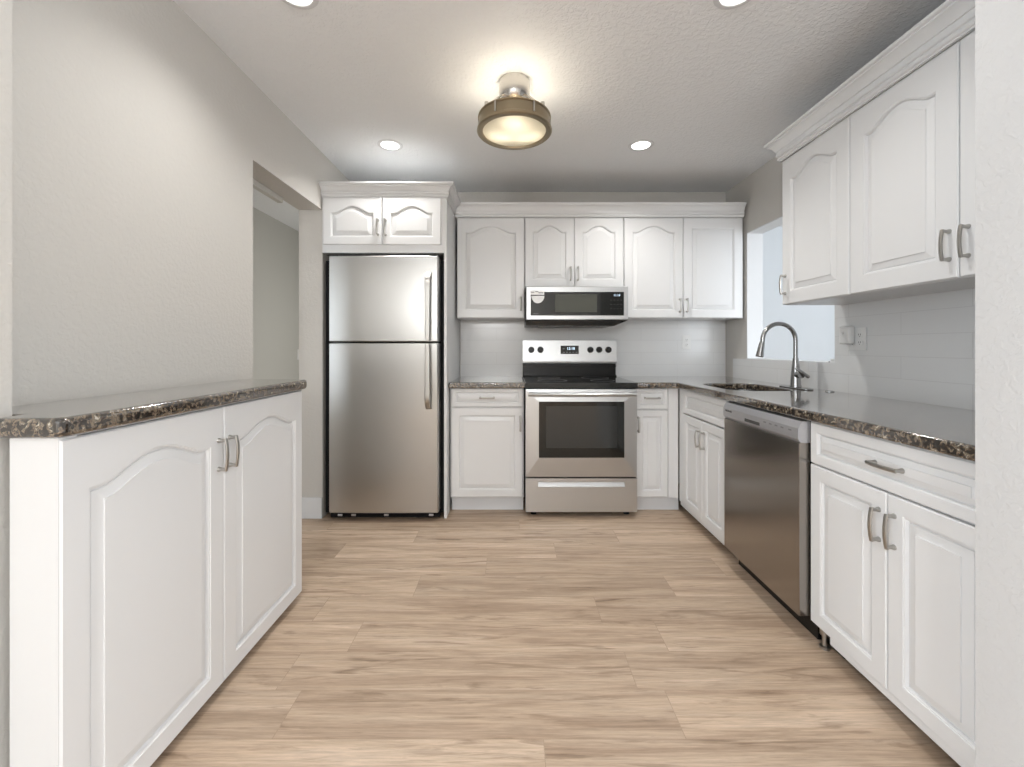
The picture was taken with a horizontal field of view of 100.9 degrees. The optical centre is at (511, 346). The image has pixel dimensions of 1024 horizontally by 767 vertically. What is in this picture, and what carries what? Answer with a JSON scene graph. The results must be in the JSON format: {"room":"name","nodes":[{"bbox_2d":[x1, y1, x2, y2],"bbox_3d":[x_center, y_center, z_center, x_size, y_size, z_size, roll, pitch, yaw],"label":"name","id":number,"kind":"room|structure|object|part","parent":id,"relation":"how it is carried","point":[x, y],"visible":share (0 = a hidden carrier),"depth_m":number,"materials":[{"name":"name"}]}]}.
{"room":"kitchen","nodes":[
{"label":"kitchen","id":0,"kind":"room"},
{"bbox_2d":[0,0,11,766],"bbox_3d":[-1.272,-0.077,0.618,0.335,2.465,0.635,0,0,0],"label":"wall","id":1,"kind":"structure","parent":0,"point":[5,5],"depth_m":0.92,"materials":[{"name":"grey paint"}]},
{"bbox_2d":[12,0,348,517],"bbox_3d":[-1.360,-0.077,2.257,0.160,2.465,2.645,0,0,0],"label":"wall","id":2,"kind":"structure","parent":0,"point":[139,145],"depth_m":1.47,"materials":[{"name":"grey paint"}]},
{"bbox_2d":[253,179,282,202],"bbox_3d":[-1.433,-0.907,2.360,0.037,0.035,0.520,0,0,0],"label":"door track","id":3,"kind":"object","parent":2,"relation":"attached to","point":[258,186],"visible":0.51,"depth_m":2.46,"materials":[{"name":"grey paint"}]},
{"bbox_2d":[302,497,321,518],"bbox_3d":[-1.359,1.085,2.849,0.158,0.140,0.013,0,0,0],"label":"baseboard","id":4,"kind":"structure","parent":2,"relation":"attached to","point":[311,506],"depth_m":2.84,"materials":[{"name":"white paint"}]},
{"bbox_2d":[253,207,298,378],"bbox_3d":[-2.480,-0.077,2.650,0.120,2.465,4.700,0,0,0],"label":"wall","id":5,"kind":"structure","parent":0,"point":[275,243],"depth_m":4.33,"materials":[{"name":"grey paint"}]},
{"bbox_2d":[150,483,960,766],"bbox_3d":[0.600,1.185,0.750,7.400,0.060,8.700,0,0,0],"label":"floor","id":6,"kind":"structure","parent":0,"point":[465,638],"depth_m":1.53,"materials":[{"name":"brown wood"}]},
{"bbox_2d":[10,390,301,766],"bbox_3d":[-1.103,0.675,1.425,0.344,0.960,1.043,0,0,0],"label":"base cabinet","id":7,"kind":"object","parent":6,"relation":"on","point":[148,559],"visible":0.98,"depth_m":1.10,"materials":[{"name":"white paint"}]},
{"bbox_3d":[-1.021,0.675,0.923,0.104,0.960,0.040,0,0,0],"label":"panel","id":8,"kind":"part","parent":7,"relation":"part of","materials":[{"name":"white paint"}]},
{"bbox_3d":[-0.975,0.661,1.161,0.019,0.924,0.511,0,0,0],"label":"door","id":9,"kind":"part","parent":7,"relation":"part of","materials":[{"name":"white paint"}]},
{"bbox_2d":[0,379,306,438],"bbox_3d":[-1.112,0.172,1.437,0.334,0.044,1.106,0,0,0],"label":"countertop","id":10,"kind":"structure","parent":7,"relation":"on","point":[71,417],"depth_m":1.12,"materials":[{"name":"stone"}]},
{"bbox_3d":[-0.948,0.355,1.391,0.034,0.111,0.017,0,0,0],"label":"handle","id":11,"kind":"part","parent":7,"relation":"part of","materials":[{"name":"silver metal"}]},
{"bbox_3d":[-0.948,0.355,1.444,0.034,0.111,0.017,0,0,0],"label":"handle","id":12,"kind":"part","parent":7,"relation":"part of","materials":[{"name":"silver metal"}]},
{"bbox_3d":[-0.975,0.661,1.683,0.019,0.924,0.527,0,0,0],"label":"door","id":13,"kind":"part","parent":7,"relation":"part of","materials":[{"name":"white paint"}]},
{"bbox_2d":[326,255,443,516],"bbox_3d":[-0.865,0.273,3.135,0.804,1.765,0.790,0,0,0],"label":"refrigerator","id":14,"kind":"object","parent":6,"relation":"on","point":[385,314],"visible":0.99,"depth_m":2.79,"materials":[{"name":"silver metal"}]},
{"bbox_3d":[-0.851,-0.320,2.829,0.732,0.565,0.078,0,0,0],"label":"freezer door","id":15,"kind":"part","parent":14,"relation":"part of","materials":[{"name":"silver metal"}]},
{"bbox_3d":[-0.851,0.536,2.829,0.732,1.122,0.078,0,0,0],"label":"door","id":16,"kind":"part","parent":14,"relation":"part of","materials":[{"name":"silver metal"}]},
{"bbox_3d":[-0.549,-0.268,2.771,0.040,0.445,0.062,0,0,0],"label":"handle","id":17,"kind":"part","parent":14,"relation":"part of","materials":[{"name":"silver metal"}]},
{"bbox_3d":[-0.549,0.197,2.771,0.040,0.427,0.062,0,0,0],"label":"handle","id":18,"kind":"part","parent":14,"relation":"part of","materials":[{"name":"silver metal"}]},
{"bbox_2d":[322,198,459,517],"bbox_3d":[-0.859,0.076,3.183,0.838,2.158,0.773,0,0,0],"label":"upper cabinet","id":19,"kind":"object","parent":6,"relation":"on","point":[350,226],"visible":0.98,"depth_m":2.84,"materials":[{"name":"white paint"}]},
{"bbox_3d":[-1.070,-0.843,2.841,0.392,0.312,0.019,0,0,0],"label":"door","id":20,"kind":"part","parent":19,"relation":"part of","materials":[{"name":"white paint"}]},
{"bbox_3d":[-0.897,-0.800,2.814,0.017,0.111,0.034,0,0,0],"label":"handle","id":21,"kind":"part","parent":19,"relation":"part of","materials":[{"name":"silver metal"}]},
{"bbox_3d":[-0.868,-0.819,2.860,0.820,0.368,0.019,0,0,0],"label":"frame","id":22,"kind":"part","parent":19,"relation":"part of","materials":[{"name":"white paint"}]},
{"bbox_3d":[-0.846,-0.800,2.814,0.017,0.111,0.034,0,0,0],"label":"handle","id":23,"kind":"part","parent":19,"relation":"part of","materials":[{"name":"silver metal"}]},
{"bbox_3d":[-0.672,-0.843,2.841,0.392,0.312,0.019,0,0,0],"label":"door","id":24,"kind":"part","parent":19,"relation":"part of","materials":[{"name":"white paint"}]},
{"bbox_3d":[-0.449,0.076,3.210,0.018,2.158,0.720,0,0,0],"label":"panel","id":25,"kind":"part","parent":19,"relation":"part of","materials":[{"name":"white paint"}]},
{"bbox_2d":[450,388,523,509],"bbox_3d":[-0.174,0.721,3.243,0.515,0.868,0.654,0,0,0],"label":"base cabinet","id":26,"kind":"object","parent":6,"relation":"on","point":[487,424],"visible":1,"depth_m":2.95,"materials":[{"name":"white paint"}]},
{"bbox_2d":[449,376,524,387],"bbox_3d":[-0.174,0.266,3.244,0.525,0.041,0.653,0,0,0],"label":"countertop","id":27,"kind":"structure","parent":26,"relation":"on","point":[462,381],"depth_m":2.92,"materials":[{"name":"stone"}]},
{"bbox_3d":[-0.174,0.353,2.933,0.111,0.017,0.034,0,0,0],"label":"handle","id":28,"kind":"part","parent":26,"relation":"part of","materials":[{"name":"silver metal"}]},
{"bbox_3d":[-0.173,0.353,2.959,0.497,0.128,0.019,0,0,0],"label":"drawer","id":29,"kind":"part","parent":26,"relation":"part of","materials":[{"name":"white paint"}]},
{"bbox_3d":[-0.173,0.736,2.959,0.497,0.622,0.019,0,0,0],"label":"door","id":30,"kind":"part","parent":26,"relation":"part of","materials":[{"name":"white paint"}]},
{"bbox_3d":[0.058,0.533,2.933,0.017,0.111,0.034,0,0,0],"label":"handle","id":31,"kind":"part","parent":26,"relation":"part of","materials":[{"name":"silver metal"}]},
{"bbox_2d":[523,341,637,513],"bbox_3d":[0.471,0.551,3.179,0.768,1.208,0.758,0,0,0],"label":"range","id":32,"kind":"object","parent":6,"relation":"on","point":[580,418],"visible":0.99,"depth_m":2.87,"materials":[{"name":"silver metal"}]},
{"bbox_3d":[0.471,0.196,3.461,0.764,0.090,0.035,0,0,0],"label":"vent trim","id":33,"kind":"part","parent":32,"relation":"part of","materials":[{"name":"black metal"}]},
{"bbox_3d":[0.471,0.041,3.463,0.768,0.188,0.034,0,0,0],"label":"control panel","id":34,"kind":"part","parent":32,"relation":"part of","materials":[{"name":"silver metal"}]},
{"bbox_2d":[523,377,637,387],"bbox_3d":[0.471,0.261,3.166,0.766,0.041,0.604,0,0,0],"label":"cooktop","id":35,"kind":"object","parent":32,"relation":"in","point":[530,382],"depth_m":2.87,"materials":[{"name":"black glass"}]},
{"bbox_3d":[0.471,1.005,2.890,0.756,0.228,0.045,0,0,0],"label":"storage drawer","id":36,"kind":"part","parent":32,"relation":"part of","materials":[{"name":"silver metal"}]},
{"bbox_3d":[0.471,0.585,2.889,0.756,0.596,0.049,0,0,0],"label":"oven door","id":37,"kind":"part","parent":32,"relation":"part of","materials":[{"name":"silver metal"}]},
{"bbox_3d":[0.471,0.317,2.837,0.722,0.026,0.074,0,0,0],"label":"handle","id":38,"kind":"part","parent":32,"relation":"part of","materials":[{"name":"silver metal"}]},
{"bbox_2d":[635,388,677,509],"bbox_3d":[1.022,0.721,3.243,0.320,0.868,0.654,0,0,0],"label":"base cabinet","id":39,"kind":"object","parent":6,"relation":"on","point":[657,408],"visible":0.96,"depth_m":2.95,"materials":[{"name":"white paint"}]},
{"bbox_3d":[0.880,0.540,2.933,0.017,0.111,0.034,0,0,0],"label":"handle","id":40,"kind":"part","parent":39,"relation":"part of","materials":[{"name":"silver metal"}]},
{"bbox_3d":[0.977,0.362,2.959,0.222,0.142,0.019,0,0,0],"label":"drawer","id":41,"kind":"part","parent":39,"relation":"part of","materials":[{"name":"white paint"}]},
{"bbox_3d":[0.977,0.744,2.959,0.222,0.606,0.019,0,0,0],"label":"door","id":42,"kind":"part","parent":39,"relation":"part of","materials":[{"name":"white paint"}]},
{"bbox_3d":[0.977,0.355,2.933,0.111,0.017,0.034,0,0,0],"label":"handle","id":43,"kind":"part","parent":39,"relation":"part of","materials":[{"name":"silver metal"}]},
{"bbox_2d":[679,389,728,544],"bbox_3d":[1.460,0.694,2.627,0.659,0.813,0.655,0,0,0],"label":"base cabinet","id":44,"kind":"object","parent":6,"relation":"on","point":[701,429],"visible":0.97,"depth_m":2.57,"materials":[{"name":"white paint"}]},
{"bbox_3d":[1.175,0.761,2.738,0.019,0.612,0.286,0,0,0],"label":"door","id":45,"kind":"part","parent":44,"relation":"part of","materials":[{"name":"white paint"}]},
{"bbox_3d":[1.148,0.570,2.623,0.034,0.111,0.017,0,0,0],"label":"handle","id":46,"kind":"part","parent":44,"relation":"part of","materials":[{"name":"silver metal"}]},
{"bbox_3d":[1.148,0.570,2.563,0.034,0.111,0.017,0,0,0],"label":"handle","id":47,"kind":"part","parent":44,"relation":"part of","materials":[{"name":"silver metal"}]},
{"bbox_3d":[1.175,0.368,2.592,0.019,0.158,0.577,0,0,0],"label":"drawer","id":48,"kind":"part","parent":44,"relation":"part of","materials":[{"name":"white paint"}]},
{"bbox_3d":[1.175,0.761,2.447,0.019,0.612,0.287,0,0,0],"label":"door","id":49,"kind":"part","parent":44,"relation":"part of","materials":[{"name":"white paint"}]},
{"bbox_2d":[723,402,821,639],"bbox_3d":[1.435,0.722,1.956,0.626,0.858,0.588,0,0,0],"label":"dishwasher","id":50,"kind":"object","parent":6,"relation":"on","point":[767,454],"visible":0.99,"depth_m":1.84,"materials":[{"name":"silver metal"}]},
{"bbox_3d":[1.148,0.335,1.956,0.048,0.084,0.588,0,0,0],"label":"control panel","id":51,"kind":"part","parent":50,"relation":"part of","materials":[{"name":"grey metal"}]},
{"bbox_3d":[1.210,1.103,1.954,0.015,0.096,0.581,0,0,0],"label":"kick plate","id":52,"kind":"part","parent":50,"relation":"part of","materials":[{"name":"black metal"}]},
{"bbox_2d":[811,421,974,766],"bbox_3d":[1.460,0.721,1.331,0.659,0.868,0.648,0,0,0],"label":"base cabinet","id":53,"kind":"object","parent":6,"relation":"on","point":[893,523],"visible":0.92,"depth_m":1.27,"materials":[{"name":"white paint"}]},
{"bbox_2d":[617,376,974,461],"bbox_3d":[1.329,0.266,2.287,0.944,0.041,2.568,0,0,0],"label":"countertop","id":54,"kind":"structure","parent":53,"relation":"on","point":[950,431],"depth_m":1.69,"materials":[{"name":"stone"}]},
{"bbox_2d":[729,389,758,401],"bbox_3d":[1.435,0.368,2.610,0.400,0.163,0.530,0,0,0],"label":"sink","id":55,"kind":"object","parent":54,"relation":"in","point":[729,389],"visible":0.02,"depth_m":2.85,"materials":[{"name":"silver metal"}]},
{"bbox_2d":[756,322,813,389],"bbox_3d":[1.585,0.047,2.510,0.275,0.395,0.250,0,0,0],"label":"faucet","id":56,"kind":"object","parent":54,"relation":"on","point":[797,373],"visible":1,"depth_m":2.50,"materials":[{"name":"silver metal"}]},
{"bbox_3d":[1.683,0.241,2.510,0.064,0.008,0.250,0,0,0],"label":"plate","id":57,"kind":"part","parent":56,"relation":"part of","materials":[{"name":"silver metal"}]},
{"bbox_3d":[1.683,0.162,2.476,0.042,0.041,0.032,0,0,0],"label":"handle","id":58,"kind":"part","parent":56,"relation":"part of","materials":[{"name":"silver metal"}]},
{"bbox_3d":[1.687,0.150,2.455,0.074,0.065,0.026,0,0,19],"label":"lever","id":59,"kind":"part","parent":56,"relation":"part of","materials":[{"name":"silver metal"}]},
{"bbox_3d":[1.175,0.761,1.485,0.019,0.612,0.336,0,0,0],"label":"door","id":60,"kind":"part","parent":53,"relation":"part of","materials":[{"name":"white paint"}]},
{"bbox_3d":[1.148,0.563,1.343,0.034,0.111,0.017,0,0,0],"label":"handle","id":61,"kind":"part","parent":53,"relation":"part of","materials":[{"name":"silver metal"}]},
{"bbox_3d":[1.148,0.370,1.310,0.034,0.017,0.111,0,0,0],"label":"handle","id":62,"kind":"part","parent":53,"relation":"part of","materials":[{"name":"silver metal"}]},
{"bbox_3d":[1.148,0.563,1.289,0.034,0.111,0.017,0,0,0],"label":"handle","id":63,"kind":"part","parent":53,"relation":"part of","materials":[{"name":"silver metal"}]},
{"bbox_3d":[1.175,0.370,1.331,0.019,0.158,0.644,0,0,0],"label":"drawer","id":64,"kind":"part","parent":53,"relation":"part of","materials":[{"name":"white paint"}]},
{"bbox_3d":[1.175,0.761,1.161,0.019,0.612,0.305,0,0,0],"label":"door","id":65,"kind":"part","parent":53,"relation":"part of","materials":[{"name":"white paint"}]},
{"bbox_2d":[173,0,945,230],"bbox_3d":[0.600,-1.350,0.750,7.400,0.080,8.700,0,0,0],"label":"ceiling","id":66,"kind":"structure","parent":0,"point":[709,85],"depth_m":2.02,"materials":[{"name":"white paint"}]},
{"bbox_2d":[281,0,318,9],"bbox_3d":[-0.800,-1.307,1.560,0.160,0.006,0.160,0,0,0],"label":"recessed light","id":67,"kind":"object","parent":66,"relation":"in","point":[300,4],"visible":1,"depth_m":1.61,"materials":[{"name":"white paint"}]},
{"bbox_2d":[377,139,402,150],"bbox_3d":[-0.790,-1.307,2.743,0.160,0.006,0.160,0,0,0],"label":"recessed light","id":68,"kind":"object","parent":66,"relation":"in","point":[386,144],"visible":1,"depth_m":2.74,"materials":[{"name":"white paint"}]},
{"bbox_2d":[477,72,551,149],"bbox_3d":[0.012,-1.181,2.090,0.370,0.257,0.370,0,0,0],"label":"ceiling lamp","id":69,"kind":"object","parent":66,"relation":"attached to","point":[514,120],"visible":1,"depth_m":2.02,"materials":[{"name":"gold metal"}]},
{"bbox_3d":[-0.080,-1.178,2.015,0.123,0.103,0.018,0,0,-42],"label":"arm","id":70,"kind":"part","parent":69,"relation":"part of","materials":[{"name":"silver metal"}]},
{"bbox_2d":[483,116,545,145],"bbox_3d":[0.012,-1.060,2.090,0.316,0.013,0.316,0,0,0],"label":"diffuser","id":71,"kind":"object","parent":69,"relation":"attached to","point":[497,130],"depth_m":2.07,"materials":[{"name":"white glass"}]},
{"bbox_3d":[0.104,-1.178,2.015,0.123,0.103,0.018,0,0,42],"label":"arm","id":72,"kind":"part","parent":69,"relation":"part of","materials":[{"name":"silver metal"}]},
{"bbox_2d":[628,139,653,150],"bbox_3d":[0.836,-1.307,2.743,0.160,0.006,0.160,0,0,0],"label":"recessed light","id":73,"kind":"object","parent":66,"relation":"in","point":[641,144],"visible":1,"depth_m":2.73,"materials":[{"name":"white paint"}]},
{"bbox_2d":[713,0,750,9],"bbox_3d":[0.830,-1.307,1.560,0.160,0.006,0.160,0,0,0],"label":"recessed light","id":74,"kind":"object","parent":66,"relation":"in","point":[721,4],"visible":1,"depth_m":1.61,"materials":[{"name":"white paint"}]},
{"bbox_2d":[454,192,725,482],"bbox_3d":[0.245,-0.077,3.640,3.370,2.465,0.120,0,0,0],"label":"wall","id":75,"kind":"structure","parent":0,"point":[464,196],"depth_m":3.58,"materials":[{"name":"grey paint"}]},
{"bbox_2d":[457,217,523,320],"bbox_3d":[-0.165,-0.616,3.400,0.521,0.785,0.344,0,0,0],"label":"upper cabinet","id":76,"kind":"object","parent":75,"relation":"attached to","point":[490,250],"visible":1,"depth_m":3.26,"materials":[{"name":"white paint"}]},
{"bbox_2d":[524,217,622,292],"bbox_3d":[0.480,-0.733,3.400,0.762,0.551,0.344,0,0,0],"label":"upper cabinet","id":77,"kind":"object","parent":75,"relation":"attached to","point":[558,251],"visible":0.91,"depth_m":3.26,"materials":[{"name":"white paint"}]},
{"bbox_3d":[0.289,-0.731,3.272,0.377,0.535,0.019,0,0,0],"label":"door","id":78,"kind":"part","parent":77,"relation":"part of","materials":[{"name":"white paint"}]},
{"bbox_3d":[0.452,-0.565,3.245,0.017,0.111,0.034,0,0,0],"label":"handle","id":79,"kind":"part","parent":77,"relation":"part of","materials":[{"name":"silver metal"}]},
{"bbox_2d":[524,286,627,327],"bbox_3d":[0.481,-0.302,3.349,0.756,0.298,0.452,0,0,0],"label":"microwave","id":80,"kind":"object","parent":77,"relation":"attached to","point":[545,306],"visible":1,"depth_m":3.13,"materials":[{"name":"silver metal"}]},
{"bbox_3d":[0.482,-0.320,3.128,0.690,0.175,0.005,0,0,0],"label":"glass","id":81,"kind":"part","parent":80,"relation":"part of","materials":[{"name":"black glass"}]},
{"bbox_3d":[0.670,-0.731,3.272,0.377,0.535,0.019,0,0,0],"label":"door","id":82,"kind":"part","parent":77,"relation":"part of","materials":[{"name":"white paint"}]},
{"bbox_2d":[460,294,724,376],"bbox_3d":[0.683,-0.095,3.576,2.237,0.700,0.008,0,0,0],"label":"backsplash","id":83,"kind":"structure","parent":75,"relation":"attached to","point":[487,348],"depth_m":3.57,"materials":[{"name":"white tile"}]},
{"bbox_2d":[623,217,742,320],"bbox_3d":[1.327,-0.616,3.400,0.925,0.785,0.344,0,0,0],"label":"upper cabinet","id":84,"kind":"object","parent":75,"relation":"attached to","point":[675,268],"visible":0.99,"depth_m":3.26,"materials":[{"name":"white paint"}]},
{"bbox_2d":[319,181,746,216],"bbox_3d":[0.253,-1.051,3.029,3.064,0.103,0.466,0,0,0],"label":"crown molding","id":85,"kind":"structure","parent":84,"relation":"attached to","point":[465,209],"depth_m":3.23,"materials":[{"name":"white paint"}]},
{"bbox_3d":[1.093,-0.612,3.272,0.453,0.773,0.019,0,0,0],"label":"door","id":86,"kind":"part","parent":84,"relation":"part of","materials":[{"name":"white paint"}]},
{"bbox_3d":[1.294,-0.321,3.245,0.017,0.111,0.034,0,0,0],"label":"handle","id":87,"kind":"part","parent":84,"relation":"part of","materials":[{"name":"silver metal"}]},
{"bbox_3d":[1.347,-0.321,3.245,0.017,0.111,0.034,0,0,0],"label":"handle","id":88,"kind":"part","parent":84,"relation":"part of","materials":[{"name":"silver metal"}]},
{"bbox_3d":[1.550,-0.612,3.272,0.453,0.773,0.019,0,0,0],"label":"door","id":89,"kind":"part","parent":84,"relation":"part of","materials":[{"name":"white paint"}]},
{"bbox_2d":[682,335,690,348],"bbox_3d":[1.472,-0.040,3.567,0.072,0.116,0.009,0,0,0],"label":"wall outlet","id":90,"kind":"object","parent":75,"relation":"attached to","point":[686,339],"visible":1,"depth_m":3.57,"materials":[{"name":"white plastic"}]},
{"bbox_2d":[763,227,834,360],"bbox_3d":[3.065,-0.077,4.650,2.270,2.465,0.100,0,0,0],"label":"wall","id":91,"kind":"structure","parent":0,"point":[814,325],"depth_m":4.60,"materials":[{"name":"white paint"}]},
{"bbox_2d":[726,29,974,376],"bbox_3d":[1.870,-0.077,2.290,0.120,2.465,2.580,0,0,0],"label":"wall","id":92,"kind":"structure","parent":0,"point":[762,190],"depth_m":3.18,"materials":[{"name":"grey paint"}]},
{"bbox_2d":[746,216,834,363],"bbox_3d":[1.868,-0.393,2.812,0.124,0.972,0.897,0,0,0],"label":"trim","id":93,"kind":"structure","parent":92,"relation":"attached to","point":[754,237],"depth_m":3.25,"materials":[{"name":"white paint"}]},
{"bbox_2d":[779,116,916,304],"bbox_3d":[1.627,-0.622,2.089,0.362,0.786,0.462,0,0,0],"label":"upper cabinet","id":94,"kind":"object","parent":92,"relation":"attached to","point":[816,178],"visible":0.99,"depth_m":2.05,"materials":[{"name":"white paint"}]},
{"bbox_3d":[1.463,-0.337,2.290,0.034,0.111,0.017,0,0,0],"label":"handle","id":95,"kind":"part","parent":94,"relation":"part of","materials":[{"name":"silver metal"}]},
{"bbox_3d":[1.490,-0.623,2.089,0.019,0.784,0.458,0,0,0],"label":"door","id":96,"kind":"part","parent":94,"relation":"part of","materials":[{"name":"white paint"}]},
{"bbox_2d":[733,288,974,409],"bbox_3d":[1.806,0.005,2.225,0.008,0.500,2.450,0,0,0],"label":"backsplash","id":97,"kind":"structure","parent":92,"relation":"attached to","point":[921,348],"depth_m":1.94,"materials":[{"name":"white tile"}]},
{"bbox_2d":[848,327,866,349],"bbox_3d":[1.797,-0.042,2.205,0.009,0.116,0.118,0,0,0],"label":"wall outlet","id":98,"kind":"object","parent":92,"relation":"attached to","point":[860,334],"visible":0.84,"depth_m":2.18,"materials":[{"name":"white plastic"}]},
{"bbox_2d":[839,326,853,343],"bbox_3d":[1.772,-0.062,2.244,0.041,0.095,0.072,0,0,0],"label":"plug adapter","id":99,"kind":"object","parent":98,"relation":"attached to","point":[846,333],"visible":1,"depth_m":2.22,"materials":[{"name":"white plastic"}]},
{"bbox_2d":[857,332,862,337],"bbox_3d":[1.794,-0.062,2.182,0.003,0.033,0.033,0,0,0],"label":"socket","id":100,"kind":"object","parent":98,"relation":"attached to","point":[859,334],"depth_m":2.18,"materials":[{"name":"grey plastic"}]},
{"bbox_2d":[850,31,974,294],"bbox_3d":[1.627,-0.622,1.430,0.362,0.786,0.852,0,0,0],"label":"upper cabinet","id":101,"kind":"object","parent":92,"relation":"attached to","point":[912,146],"visible":0.81,"depth_m":1.55,"materials":[{"name":"white paint"}]},
{"bbox_2d":[764,0,974,161],"bbox_3d":[1.613,-1.074,1.694,0.391,0.114,1.379,0,0,0],"label":"crown molding","id":102,"kind":"structure","parent":101,"relation":"attached to","point":[952,20],"depth_m":1.65,"materials":[{"name":"white paint"}]},
{"bbox_3d":[1.463,-0.344,1.432,0.034,0.111,0.017,0,0,0],"label":"handle","id":103,"kind":"part","parent":101,"relation":"part of","materials":[{"name":"silver metal"}]},
{"bbox_3d":[1.463,-0.344,1.372,0.034,0.111,0.017,0,0,0],"label":"handle","id":104,"kind":"part","parent":101,"relation":"part of","materials":[{"name":"silver metal"}]},
{"bbox_3d":[1.490,-0.623,1.203,0.019,0.784,0.394,0,0,0],"label":"door","id":105,"kind":"part","parent":101,"relation":"part of","materials":[{"name":"white paint"}]},
{"bbox_2d":[975,0,1023,766],"bbox_3d":[1.512,-0.077,0.650,0.835,2.465,0.700,0,0,0],"label":"wall","id":106,"kind":"structure","parent":0,"point":[999,24],"depth_m":0.95,"materials":[{"name":"grey paint"}]}
]}

